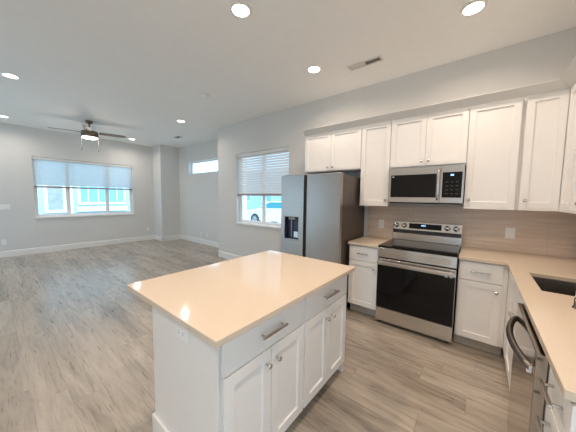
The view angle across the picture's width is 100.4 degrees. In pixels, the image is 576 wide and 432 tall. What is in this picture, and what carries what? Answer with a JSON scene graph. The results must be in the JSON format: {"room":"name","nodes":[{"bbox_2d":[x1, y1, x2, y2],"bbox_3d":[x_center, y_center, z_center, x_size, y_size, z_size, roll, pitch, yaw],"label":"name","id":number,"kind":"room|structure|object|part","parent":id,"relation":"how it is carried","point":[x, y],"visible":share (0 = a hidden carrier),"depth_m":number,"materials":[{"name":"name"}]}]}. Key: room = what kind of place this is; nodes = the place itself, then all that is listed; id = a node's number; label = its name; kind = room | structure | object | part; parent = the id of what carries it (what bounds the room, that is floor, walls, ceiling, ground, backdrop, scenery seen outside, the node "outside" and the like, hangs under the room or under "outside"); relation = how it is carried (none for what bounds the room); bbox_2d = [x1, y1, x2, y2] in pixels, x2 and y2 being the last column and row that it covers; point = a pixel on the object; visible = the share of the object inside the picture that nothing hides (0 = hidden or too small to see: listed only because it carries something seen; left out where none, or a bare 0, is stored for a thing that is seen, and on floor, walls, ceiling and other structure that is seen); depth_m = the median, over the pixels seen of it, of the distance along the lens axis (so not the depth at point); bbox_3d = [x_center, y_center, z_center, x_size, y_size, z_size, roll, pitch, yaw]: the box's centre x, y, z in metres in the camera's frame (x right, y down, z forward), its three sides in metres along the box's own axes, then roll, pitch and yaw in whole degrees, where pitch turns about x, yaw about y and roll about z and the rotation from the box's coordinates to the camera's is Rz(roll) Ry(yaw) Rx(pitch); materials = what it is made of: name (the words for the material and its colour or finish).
{"room":"kitchen","nodes":[
{"label":"kitchen","id":0,"kind":"room"},
{"bbox_2d":[0,122,154,251],"bbox_3d":[-6.115,-0.619,6.108,0.160,3.068,6.533,4,6,38],"label":"wall","id":1,"kind":"structure","parent":0,"point":[19,226],"depth_m":6.19,"materials":[{"name":"paint"}]},
{"bbox_2d":[0,204,9,209],"bbox_3d":[-6.507,-0.207,5.515,0.009,0.116,0.140,4,6,38],"label":"light switch","id":2,"kind":"object","parent":1,"relation":"attached to","point":[2,206],"visible":1,"depth_m":5.51,"materials":[{"name":"white plastic"}]},
{"bbox_2d":[0,235,153,257],"bbox_3d":[-6.255,0.860,5.928,0.015,0.142,5.604,4,6,38],"label":"baseboard","id":3,"kind":"structure","parent":1,"relation":"attached to","point":[11,253],"depth_m":6.42,"materials":[{"name":"paint"}]},
{"bbox_2d":[32,162,134,218],"bbox_3d":[-5.584,-0.751,6.729,0.175,1.513,2.184,4,6,38],"label":"window","id":4,"kind":"structure","parent":1,"relation":"in","point":[68,201],"depth_m":6.50,"materials":[{"name":"white plastic"}]},
{"bbox_3d":[-6.092,-0.731,6.183,0.036,1.399,0.572,4,6,38],"label":"sash","id":5,"kind":"part","parent":4,"relation":"part of","materials":[{"name":"white plastic"}]},
{"bbox_2d":[32,157,131,189],"bbox_3d":[-5.566,-1.128,6.689,0.057,0.747,2.132,4,6,38],"label":"window blind","id":6,"kind":"object","parent":4,"relation":"attached to","point":[47,170],"visible":1,"depth_m":6.53,"materials":[{"name":"white plastic"}]},
{"bbox_3d":[-5.570,-0.777,6.716,0.052,0.042,2.132,4,6,38],"label":"rail","id":7,"kind":"part","parent":6,"relation":"part of","materials":[{"name":"white plastic"}]},
{"bbox_3d":[-5.536,-0.010,6.740,0.029,0.034,2.184,4,6,38],"label":"sill","id":8,"kind":"part","parent":4,"relation":"part of","materials":[{"name":"paint"}]},
{"bbox_3d":[-5.633,-0.769,6.758,0.036,1.399,0.824,4,6,38],"label":"sash","id":9,"kind":"part","parent":4,"relation":"part of","materials":[{"name":"white plastic"}]},
{"bbox_3d":[-5.169,-0.808,7.339,0.036,1.399,0.584,4,6,38],"label":"sash","id":10,"kind":"part","parent":4,"relation":"part of","materials":[{"name":"white plastic"}]},
{"bbox_2d":[154,235,162,240],"bbox_3d":[-4.287,0.731,7.929,0.595,0.142,0.015,4,6,38],"label":"baseboard","id":11,"kind":"structure","parent":1,"relation":"attached to","point":[156,237],"depth_m":7.90,"materials":[{"name":"paint"}]},
{"bbox_2d":[152,145,180,236],"bbox_3d":[-4.080,-0.744,8.065,0.580,3.068,0.609,4,6,38],"label":"wall column","id":12,"kind":"structure","parent":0,"point":[165,159],"depth_m":7.85,"materials":[{"name":"paint"}]},
{"bbox_2d":[163,235,180,240],"bbox_3d":[-3.870,0.732,7.986,0.015,0.142,0.624,4,6,38],"label":"baseboard","id":13,"kind":"structure","parent":12,"relation":"attached to","point":[167,238],"depth_m":7.97,"materials":[{"name":"paint"}]},
{"bbox_2d":[179,139,218,242],"bbox_3d":[-2.657,-0.677,7.426,3.607,3.068,0.160,4,6,38],"label":"wall","id":14,"kind":"structure","parent":0,"point":[199,191],"depth_m":7.39,"materials":[{"name":"paint"}]},
{"bbox_2d":[181,235,218,247],"bbox_3d":[-2.503,0.802,7.290,3.027,0.142,0.015,4,6,38],"label":"baseboard","id":15,"kind":"structure","parent":14,"relation":"attached to","point":[201,241],"depth_m":7.42,"materials":[{"name":"paint"}]},
{"bbox_2d":[191,159,217,173],"bbox_3d":[-2.441,-1.482,7.245,1.693,0.372,0.060,4,6,38],"label":"window","id":16,"kind":"structure","parent":14,"relation":"in","point":[213,159],"depth_m":7.40,"materials":[{"name":"white plastic"}]},
{"bbox_2d":[243,158,246,219],"bbox_3d":[-1.329,-0.558,6.083,0.150,3.068,0.613,4,6,38],"label":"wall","id":17,"kind":"structure","parent":0,"point":[244,197],"depth_m":6.25,"materials":[{"name":"paint"}]},
{"bbox_2d":[0,239,509,431],"bbox_3d":[-2.383,1.245,3.253,9.755,0.120,6.533,4,6,38],"label":"floor","id":18,"kind":"structure","parent":0,"point":[77,349],"depth_m":2.09,"materials":[{"name":"grey wood"}]},
{"bbox_2d":[219,299,304,431],"bbox_3d":[-0.296,0.907,1.430,0.606,0.883,0.609,4,6,38],"label":"base cabinet","id":19,"kind":"object","parent":18,"relation":"on","point":[261,370],"visible":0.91,"depth_m":1.22,"materials":[{"name":"paint"}]},
{"bbox_2d":[127,250,354,348],"bbox_3d":[-0.227,0.429,1.697,0.923,0.030,1.300,4,6,38],"label":"countertop","id":20,"kind":"structure","parent":19,"relation":"on","point":[220,302],"depth_m":1.41,"materials":[{"name":"beige stone"}]},
{"bbox_3d":[-0.189,0.970,1.156,0.020,0.570,0.296,4,6,38],"label":"door","id":21,"kind":"part","parent":19,"relation":"part of","materials":[{"name":"paint"}]},
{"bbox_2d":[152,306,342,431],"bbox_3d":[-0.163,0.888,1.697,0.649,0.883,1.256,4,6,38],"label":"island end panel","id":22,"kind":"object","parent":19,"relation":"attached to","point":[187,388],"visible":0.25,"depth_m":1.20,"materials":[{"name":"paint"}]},
{"bbox_3d":[-0.173,1.246,1.729,0.634,0.165,1.256,4,6,38],"label":"baseboard","id":23,"kind":"part","parent":22,"relation":"part of","materials":[{"name":"paint"}]},
{"bbox_2d":[175,322,188,344],"bbox_3d":[-0.519,0.567,1.167,0.120,0.076,0.008,4,6,38],"label":"wall outlet","id":24,"kind":"object","parent":22,"relation":"attached to","point":[181,332],"visible":0.87,"depth_m":1.16,"materials":[{"name":"white plastic"}]},
{"bbox_3d":[-0.540,0.920,1.223,0.618,0.883,0.015,4,6,38],"label":"panel","id":25,"kind":"part","parent":22,"relation":"part of","materials":[{"name":"paint"}]},
{"bbox_3d":[-0.307,0.938,1.026,0.035,0.883,0.004,4,6,38],"label":"corner trim","id":26,"kind":"part","parent":22,"relation":"part of","materials":[{"name":"paint"}]},
{"bbox_3d":[0.224,0.856,2.181,0.618,0.883,0.015,4,6,38],"label":"panel","id":27,"kind":"part","parent":22,"relation":"part of","materials":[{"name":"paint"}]},
{"bbox_3d":[-0.091,0.582,1.244,0.020,0.179,0.603,4,6,38],"label":"drawer","id":28,"kind":"part","parent":19,"relation":"part of","materials":[{"name":"paint"}]},
{"bbox_3d":[-0.096,0.756,1.212,0.031,0.030,0.030,4,6,38],"label":"knob","id":29,"kind":"part","parent":19,"relation":"part of","materials":[{"name":"silver metal"}]},
{"bbox_3d":[-0.069,0.584,1.227,0.036,0.012,0.184,4,6,38],"label":"handle","id":30,"kind":"part","parent":19,"relation":"part of","materials":[{"name":"silver metal"}]},
{"bbox_3d":[-0.001,0.954,1.391,0.020,0.570,0.296,4,6,38],"label":"door","id":31,"kind":"part","parent":19,"relation":"part of","materials":[{"name":"paint"}]},
{"bbox_2d":[281,172,364,307],"bbox_3d":[0.506,0.311,3.509,0.927,1.774,0.800,4,6,38],"label":"refrigerator","id":32,"kind":"object","parent":18,"relation":"on","point":[320,213],"visible":0.72,"depth_m":3.13,"materials":[{"name":"silver metal"}]},
{"bbox_3d":[0.067,0.296,3.385,0.392,1.721,0.062,4,6,38],"label":"door","id":33,"kind":"part","parent":32,"relation":"part of","materials":[{"name":"metal"}]},
{"bbox_3d":[0.449,0.324,3.083,0.487,1.721,0.062,4,6,38],"label":"door","id":34,"kind":"part","parent":32,"relation":"part of","materials":[{"name":"metal"}]},
{"bbox_2d":[303,275,346,407],"bbox_3d":[0.081,0.876,1.902,0.606,0.883,0.597,4,6,38],"label":"base cabinet","id":35,"kind":"object","parent":18,"relation":"on","point":[325,310],"visible":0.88,"depth_m":1.69,"materials":[{"name":"paint"}]},
{"bbox_3d":[0.190,0.939,1.630,0.020,0.570,0.290,4,6,38],"label":"door","id":36,"kind":"part","parent":35,"relation":"part of","materials":[{"name":"paint"}]},
{"bbox_3d":[0.286,0.550,1.716,0.020,0.179,0.591,4,6,38],"label":"drawer","id":37,"kind":"part","parent":35,"relation":"part of","materials":[{"name":"paint"}]},
{"bbox_3d":[0.308,0.552,1.699,0.036,0.012,0.184,4,6,38],"label":"handle","id":38,"kind":"part","parent":35,"relation":"part of","materials":[{"name":"silver metal"}]},
{"bbox_3d":[0.374,0.923,1.861,0.020,0.570,0.290,4,6,38],"label":"door","id":39,"kind":"part","parent":35,"relation":"part of","materials":[{"name":"paint"}]},
{"bbox_2d":[348,244,378,315],"bbox_3d":[1.100,0.788,3.204,0.369,0.883,0.646,4,6,38],"label":"base cabinet","id":40,"kind":"object","parent":18,"relation":"on","point":[362,282],"visible":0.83,"depth_m":2.98,"materials":[{"name":"paint"}]},
{"bbox_3d":[0.927,0.843,2.990,0.361,0.570,0.020,4,6,38],"label":"door","id":41,"kind":"part","parent":40,"relation":"part of","materials":[{"name":"paint"}]},
{"bbox_3d":[0.931,0.464,2.961,0.361,0.177,0.020,4,6,38],"label":"drawer","id":42,"kind":"part","parent":40,"relation":"part of","materials":[{"name":"paint"}]},
{"bbox_2d":[348,236,392,247],"bbox_3d":[1.108,0.332,3.174,0.378,0.030,0.646,4,6,38],"label":"countertop","id":43,"kind":"structure","parent":40,"relation":"on","point":[370,241],"depth_m":3.06,"materials":[{"name":"beige stone"}]},
{"bbox_2d":[375,221,462,342],"bbox_3d":[1.523,0.682,2.808,0.756,1.166,0.716,4,6,38],"label":"range","id":44,"kind":"object","parent":18,"relation":"on","point":[416,289],"visible":1,"depth_m":2.60,"materials":[{"name":"silver metal"}]},
{"bbox_3d":[1.343,1.165,2.626,0.752,0.154,0.034,4,6,38],"label":"storage drawer","id":45,"kind":"part","parent":44,"relation":"part of","materials":[{"name":"metal"}]},
{"bbox_3d":[1.319,0.545,2.538,0.732,0.036,0.056,4,6,38],"label":"oven handle","id":46,"kind":"part","parent":44,"relation":"part of","materials":[{"name":"metal"}]},
{"bbox_3d":[1.332,0.830,2.581,0.744,0.498,0.003,4,6,38],"label":"door glass","id":47,"kind":"part","parent":44,"relation":"part of","materials":[{"name":"black glass"}]},
{"bbox_3d":[1.346,0.793,2.595,0.752,0.578,0.040,4,6,38],"label":"oven door","id":48,"kind":"part","parent":44,"relation":"part of","materials":[{"name":"glass"}]},
{"bbox_3d":[1.352,0.435,2.569,0.756,0.112,0.035,4,6,38],"label":"panel","id":49,"kind":"part","parent":44,"relation":"part of","materials":[{"name":"metal"}]},
{"bbox_2d":[378,239,460,256],"bbox_3d":[1.529,0.353,2.785,0.756,0.022,0.601,4,6,38],"label":"cooktop","id":50,"kind":"object","parent":44,"relation":"in","point":[434,249],"depth_m":2.70,"materials":[{"name":"black glass"}]},
{"bbox_2d":[454,259,508,355],"bbox_3d":[1.993,0.854,2.495,0.365,0.883,0.646,4,6,38],"label":"base cabinet","id":51,"kind":"object","parent":18,"relation":"on","point":[481,286],"visible":0.98,"depth_m":2.27,"materials":[{"name":"paint"}]},
{"bbox_3d":[1.810,0.908,2.289,0.320,0.570,0.020,4,6,38],"label":"door","id":52,"kind":"part","parent":51,"relation":"part of","materials":[{"name":"paint"}]},
{"bbox_3d":[1.797,0.530,2.239,0.149,0.012,0.036,4,6,38],"label":"handle","id":53,"kind":"part","parent":51,"relation":"part of","materials":[{"name":"silver metal"}]},
{"bbox_3d":[1.815,0.529,2.260,0.320,0.177,0.020,4,6,38],"label":"drawer","id":54,"kind":"part","parent":51,"relation":"part of","materials":[{"name":"paint"}]},
{"bbox_2d":[503,271,510,356],"bbox_3d":[2.167,0.902,1.897,0.650,0.883,0.198,4,6,38],"label":"base cabinet","id":55,"kind":"object","parent":18,"relation":"on","point":[509,278],"visible":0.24,"depth_m":2.09,"materials":[{"name":"paint"}]},
{"bbox_2d":[504,275,522,390],"bbox_3d":[1.851,0.927,1.522,0.686,0.883,0.780,4,6,38],"label":"base cabinet","id":56,"kind":"object","parent":18,"relation":"on","point":[515,298],"visible":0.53,"depth_m":1.81,"materials":[{"name":"paint"}]},
{"bbox_3d":[1.734,0.933,1.863,0.020,0.584,0.382,4,6,38],"label":"door","id":57,"kind":"part","parent":56,"relation":"part of","materials":[{"name":"paint"}]},
{"bbox_3d":[1.493,0.953,1.562,0.020,0.584,0.382,4,6,38],"label":"door","id":58,"kind":"part","parent":56,"relation":"part of","materials":[{"name":"paint"}]},
{"bbox_2d":[458,246,575,402],"bbox_3d":[1.693,0.463,1.556,1.024,0.030,2.456,4,6,38],"label":"countertop","id":59,"kind":"structure","parent":56,"relation":"on","point":[552,316],"depth_m":1.29,"materials":[{"name":"beige stone"}]},
{"bbox_2d":[532,276,575,295],"bbox_3d":[1.849,0.585,1.533,0.446,0.202,0.528,4,6,38],"label":"sink","id":60,"kind":"object","parent":59,"relation":"in","point":[548,285],"visible":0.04,"depth_m":1.75,"materials":[{"name":"metal"}]},
{"bbox_2d":[572,292,575,308],"bbox_3d":[1.626,0.378,1.278,0.360,0.182,0.124,-3,6,-38],"label":"faucet","id":61,"kind":"object","parent":59,"relation":"on","point":[574,304],"visible":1,"depth_m":1.22,"materials":[{"name":"metal"}]},
{"bbox_2d":[506,303,549,431],"bbox_3d":[1.370,0.967,1.020,0.700,0.868,0.592,4,6,38],"label":"dishwasher","id":62,"kind":"object","parent":18,"relation":"on","point":[530,363],"visible":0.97,"depth_m":1.07,"materials":[{"name":"grey metal"}]},
{"bbox_3d":[1.129,0.599,1.187,0.072,0.029,0.533,4,6,38],"label":"handle","id":63,"kind":"part","parent":62,"relation":"part of","materials":[{"name":"metal"}]},
{"bbox_2d":[535,367,575,431],"bbox_3d":[1.140,0.986,0.636,0.692,0.883,0.281,4,6,38],"label":"base cabinet","id":64,"kind":"object","parent":18,"relation":"on","point":[560,413],"visible":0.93,"depth_m":0.80,"materials":[{"name":"paint"}]},
{"bbox_3d":[0.886,0.748,0.823,0.036,0.012,0.149,4,6,38],"label":"handle","id":65,"kind":"part","parent":64,"relation":"part of","materials":[{"name":"silver metal"}]},
{"bbox_3d":[0.888,0.604,0.812,0.036,0.012,0.149,4,6,38],"label":"handle","id":66,"kind":"part","parent":64,"relation":"part of","materials":[{"name":"silver metal"}]},
{"bbox_3d":[0.907,0.844,0.813,0.020,0.294,0.273,4,6,38],"label":"drawer","id":67,"kind":"part","parent":64,"relation":"part of","materials":[{"name":"paint"}]},
{"bbox_2d":[0,0,575,147],"bbox_3d":[-2.343,-1.949,3.008,9.755,0.150,6.533,4,6,38],"label":"ceiling","id":68,"kind":"structure","parent":0,"point":[133,69],"depth_m":2.65,"materials":[{"name":"paint"}]},
{"bbox_2d":[0,72,20,78],"bbox_3d":[-3.773,-1.905,3.260,0.190,0.010,0.190,4,6,38],"label":"recessed light","id":69,"kind":"object","parent":68,"relation":"in","point":[9,75],"visible":1,"depth_m":3.25,"materials":[{"name":"paint"}]},
{"bbox_2d":[48,120,125,151],"bbox_3d":[-4.334,-1.749,5.243,0.982,0.640,0.982,2,4,11],"label":"ceiling fan","id":70,"kind":"object","parent":68,"relation":"hanging from","point":[87,133],"visible":1,"depth_m":5.16,"materials":[{"name":"brown metal"}]},
{"bbox_3d":[-4.106,-1.793,4.894,0.129,0.036,0.485,-2,5,-33],"label":"blade","id":71,"kind":"part","parent":70,"relation":"part of","materials":[{"name":"wood"}]},
{"bbox_3d":[-4.335,-1.698,5.247,0.276,0.036,0.276,4,6,38],"label":"lamp shade","id":72,"kind":"part","parent":70,"relation":"part of","materials":[{"name":"white glass"}]},
{"bbox_3d":[-3.989,-1.835,5.464,0.485,0.036,0.129,-2,5,-33],"label":"blade","id":73,"kind":"part","parent":70,"relation":"part of","materials":[{"name":"brown wood"}]},
{"bbox_2d":[201,93,210,98],"bbox_3d":[-1.303,-1.896,3.812,0.140,0.052,0.140,4,6,38],"label":"smoke detector","id":74,"kind":"object","parent":68,"relation":"attached to","point":[204,95],"visible":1,"depth_m":3.77,"materials":[{"name":"white plastic"}]},
{"bbox_2d":[230,1,251,18],"bbox_3d":[-0.407,-1.772,2.068,0.190,0.010,0.190,4,6,38],"label":"recessed light","id":75,"kind":"object","parent":68,"relation":"in","point":[239,9],"visible":1,"depth_m":2.06,"materials":[{"name":"paint"}]},
{"bbox_2d":[307,65,321,72],"bbox_3d":[0.327,-1.835,3.003,0.190,0.010,0.190,4,6,38],"label":"recessed light","id":76,"kind":"object","parent":68,"relation":"in","point":[313,68],"visible":1,"depth_m":3.00,"materials":[{"name":"paint"}]},
{"bbox_2d":[347,55,383,70],"bbox_3d":[0.917,-1.817,2.859,0.400,0.008,0.115,4,6,38],"label":"ceiling vent","id":77,"kind":"object","parent":68,"relation":"in","point":[379,58],"visible":1,"depth_m":2.85,"materials":[{"name":"metal"}]},
{"bbox_2d":[460,0,487,16],"bbox_3d":[1.558,-1.744,2.014,0.190,0.010,0.190,4,6,38],"label":"recessed light","id":78,"kind":"object","parent":68,"relation":"in","point":[473,7],"visible":1,"depth_m":2.00,"materials":[{"name":"paint"}]},
{"bbox_2d":[218,27,575,324],"bbox_3d":[0.714,-0.371,3.971,5.988,3.068,0.160,4,6,38],"label":"wall","id":79,"kind":"structure","parent":0,"point":[545,58],"depth_m":3.45,"materials":[{"name":"paint"}]},
{"bbox_2d":[218,251,242,259],"bbox_3d":[-0.659,0.997,5.046,2.693,0.142,0.015,4,6,38],"label":"baseboard","id":80,"kind":"structure","parent":79,"relation":"attached to","point":[229,256],"depth_m":5.64,"materials":[{"name":"paint"}]},
{"bbox_2d":[235,158,280,228],"bbox_3d":[-0.527,-0.552,4.920,1.518,1.534,0.175,4,6,38],"label":"window","id":81,"kind":"structure","parent":79,"relation":"in","point":[263,223],"depth_m":4.99,"materials":[{"name":"white plastic"}]},
{"bbox_3d":[-0.770,-0.591,5.185,0.681,1.420,0.036,4,6,38],"label":"sash","id":82,"kind":"part","parent":81,"relation":"part of","materials":[{"name":"white plastic"}]},
{"bbox_3d":[-0.582,0.199,4.920,1.518,0.034,0.029,4,6,38],"label":"sill","id":83,"kind":"part","parent":81,"relation":"part of","materials":[{"name":"paint"}]},
{"bbox_2d":[237,147,288,195],"bbox_3d":[-0.534,-0.864,4.883,1.466,0.900,0.057,4,6,38],"label":"window blind","id":84,"kind":"object","parent":81,"relation":"attached to","point":[263,189],"visible":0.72,"depth_m":4.86,"materials":[{"name":"white plastic"}]},
{"bbox_3d":[-0.540,-0.436,4.915,1.466,0.042,0.052,4,6,38],"label":"rail","id":85,"kind":"part","parent":84,"relation":"part of","materials":[{"name":"white plastic"}]},
{"bbox_3d":[-0.209,-0.550,4.740,0.673,1.420,0.036,4,6,38],"label":"sash","id":86,"kind":"part","parent":81,"relation":"part of","materials":[{"name":"white plastic"}]},
{"bbox_2d":[305,126,361,173],"bbox_3d":[0.711,-0.944,3.592,0.910,0.566,0.352,4,6,38],"label":"upper cabinet","id":87,"kind":"object","parent":79,"relation":"attached to","point":[335,151],"visible":0.96,"depth_m":3.45,"materials":[{"name":"paint"}]},
{"bbox_3d":[0.449,-0.954,3.627,0.448,0.550,0.020,4,6,38],"label":"door","id":88,"kind":"part","parent":87,"relation":"part of","materials":[{"name":"paint"}]},
{"bbox_3d":[0.803,-0.928,3.346,0.450,0.550,0.020,4,6,38],"label":"door","id":89,"kind":"part","parent":87,"relation":"part of","materials":[{"name":"paint"}]},
{"bbox_2d":[302,56,575,135],"bbox_3d":[1.038,-1.176,2.510,2.737,0.068,0.968,4,6,38],"label":"trim","id":90,"kind":"structure","parent":87,"relation":"attached to","point":[568,79],"depth_m":2.44,"materials":[{"name":"paint"}]},
{"bbox_2d":[359,121,394,205],"bbox_3d":[1.211,-0.665,3.211,0.373,1.051,0.352,4,6,38],"label":"upper cabinet","id":91,"kind":"object","parent":79,"relation":"attached to","point":[376,138],"visible":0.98,"depth_m":3.10,"materials":[{"name":"paint"}]},
{"bbox_3d":[1.120,-0.142,3.144,0.373,0.016,0.022,4,6,38],"label":"light rail","id":92,"kind":"part","parent":91,"relation":"part of","materials":[{"name":"paint"}]},
{"bbox_2d":[390,107,469,168],"bbox_3d":[1.660,-0.865,2.839,0.765,0.585,0.352,4,6,38],"label":"upper cabinet","id":93,"kind":"object","parent":79,"relation":"attached to","point":[441,138],"visible":0.95,"depth_m":2.70,"materials":[{"name":"paint"}]},
{"bbox_3d":[1.427,-0.873,2.852,0.378,0.569,0.020,4,6,38],"label":"door","id":94,"kind":"part","parent":93,"relation":"part of","materials":[{"name":"paint"}]},
{"bbox_2d":[388,164,465,204],"bbox_3d":[1.631,-0.357,2.849,0.756,0.422,0.425,4,6,38],"label":"microwave","id":95,"kind":"object","parent":93,"relation":"attached to","point":[445,184],"visible":0.94,"depth_m":2.69,"materials":[{"name":"metal"}]},
{"bbox_3d":[1.634,-0.344,2.610,0.026,0.343,0.055,4,6,38],"label":"door handle","id":96,"kind":"part","parent":95,"relation":"part of","materials":[{"name":"silver metal"}]},
{"bbox_3d":[1.745,-0.332,2.555,0.175,0.273,0.003,4,6,38],"label":"control panel","id":97,"kind":"part","parent":95,"relation":"part of","materials":[{"name":"black glass"}]},
{"bbox_3d":[1.725,-0.851,2.615,0.378,0.569,0.020,4,6,38],"label":"door","id":98,"kind":"part","parent":93,"relation":"part of","materials":[{"name":"paint"}]},
{"bbox_2d":[367,205,575,257],"bbox_3d":[2.022,0.123,2.851,2.175,0.457,0.009,4,6,38],"label":"wall tile","id":99,"kind":"structure","parent":79,"relation":"attached to","point":[551,233],"depth_m":2.62,"materials":[{"name":"beige tile"}]},
{"bbox_2d":[379,220,383,227],"bbox_3d":[1.322,0.111,3.397,0.072,0.118,0.008,4,6,38],"label":"wall outlet","id":100,"kind":"object","parent":99,"relation":"attached to","point":[381,222],"visible":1,"depth_m":3.39,"materials":[{"name":"white plastic"}]},
{"bbox_2d":[505,227,515,238],"bbox_3d":[2.374,0.183,2.562,0.078,0.116,0.009,4,6,38],"label":"wall outlet","id":101,"kind":"object","parent":99,"relation":"attached to","point":[509,232],"visible":1,"depth_m":2.56,"materials":[{"name":"white plastic"}]},
{"bbox_2d":[463,97,523,209],"bbox_3d":[2.113,-0.599,2.495,0.397,1.051,0.352,4,6,38],"label":"upper cabinet","id":102,"kind":"object","parent":79,"relation":"attached to","point":[494,135],"visible":1,"depth_m":2.38,"materials":[{"name":"paint"}]},
{"bbox_3d":[2.022,-0.076,2.428,0.397,0.016,0.022,4,6,38],"label":"light rail","id":103,"kind":"part","parent":102,"relation":"part of","materials":[{"name":"paint"}]},
{"bbox_2d":[515,89,570,210],"bbox_3d":[2.389,-0.579,2.277,0.306,1.051,0.352,4,6,38],"label":"upper cabinet","id":104,"kind":"object","parent":79,"relation":"attached to","point":[544,116],"visible":0.86,"depth_m":2.17,"materials":[{"name":"paint"}]},
{"bbox_3d":[2.307,-0.055,2.202,0.281,0.016,0.022,4,6,38],"label":"light rail","id":105,"kind":"part","parent":104,"relation":"part of","materials":[{"name":"paint"}]},
{"bbox_3d":[1.148,-0.050,-0.148,0.160,3.068,5.760,4,6,38],"label":"wall","id":106,"kind":"structure","parent":0,"visible":0},
{"bbox_2d":[558,83,575,212],"bbox_3d":[2.440,-0.546,1.851,0.353,1.051,0.310,4,6,38],"label":"upper cabinet","id":107,"kind":"object","parent":106,"relation":"attached to","point":[570,146],"visible":0.82,"depth_m":2.00,"materials":[{"name":"paint"}]},
{"bbox_2d":[569,153,575,213],"bbox_3d":[2.138,-0.522,1.496,0.382,1.051,0.620,4,6,38],"label":"upper cabinet","id":108,"kind":"object","parent":106,"relation":"attached to","point":[573,193],"visible":1,"depth_m":1.82,"materials":[{"name":"paint"}]},
{"label":"outside","id":109,"kind":"structure","parent":0,"visible":0},
{"bbox_3d":[6.393,-0.219,25.593,70.000,0.100,39.027,4,6,38],"label":"ground","id":110,"kind":"structure","parent":109,"visible":0},
{"bbox_2d":[247,201,280,222],"bbox_3d":[-0.259,-0.136,13.429,4.620,1.430,1.842,4,6,38],"label":"car","id":111,"kind":"object","parent":110,"relation":"on","point":[273,208],"visible":0.3,"depth_m":12.96,"materials":[{"name":"white paint"}]},
{"bbox_2d":[247,169,287,209],"bbox_3d":[2.495,-2.526,25.301,34.400,4.450,6.500,4,6,38],"label":"apartment building","id":112,"kind":"structure","parent":110,"relation":"on","point":[253,202],"depth_m":26.16,"materials":[{"name":"blue"}]},
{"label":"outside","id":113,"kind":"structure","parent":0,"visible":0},
{"bbox_3d":[-20.721,0.034,17.907,37.155,0.100,6.783,4,6,38],"label":"ground","id":114,"kind":"structure","parent":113,"visible":0},
{"bbox_2d":[37,161,129,213],"bbox_3d":[-12.388,-2.598,9.437,6.800,6.650,15.000,4,6,38],"label":"townhouse","id":115,"kind":"structure","parent":114,"relation":"on","point":[50,200],"depth_m":9.90,"materials":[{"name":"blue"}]}
]}

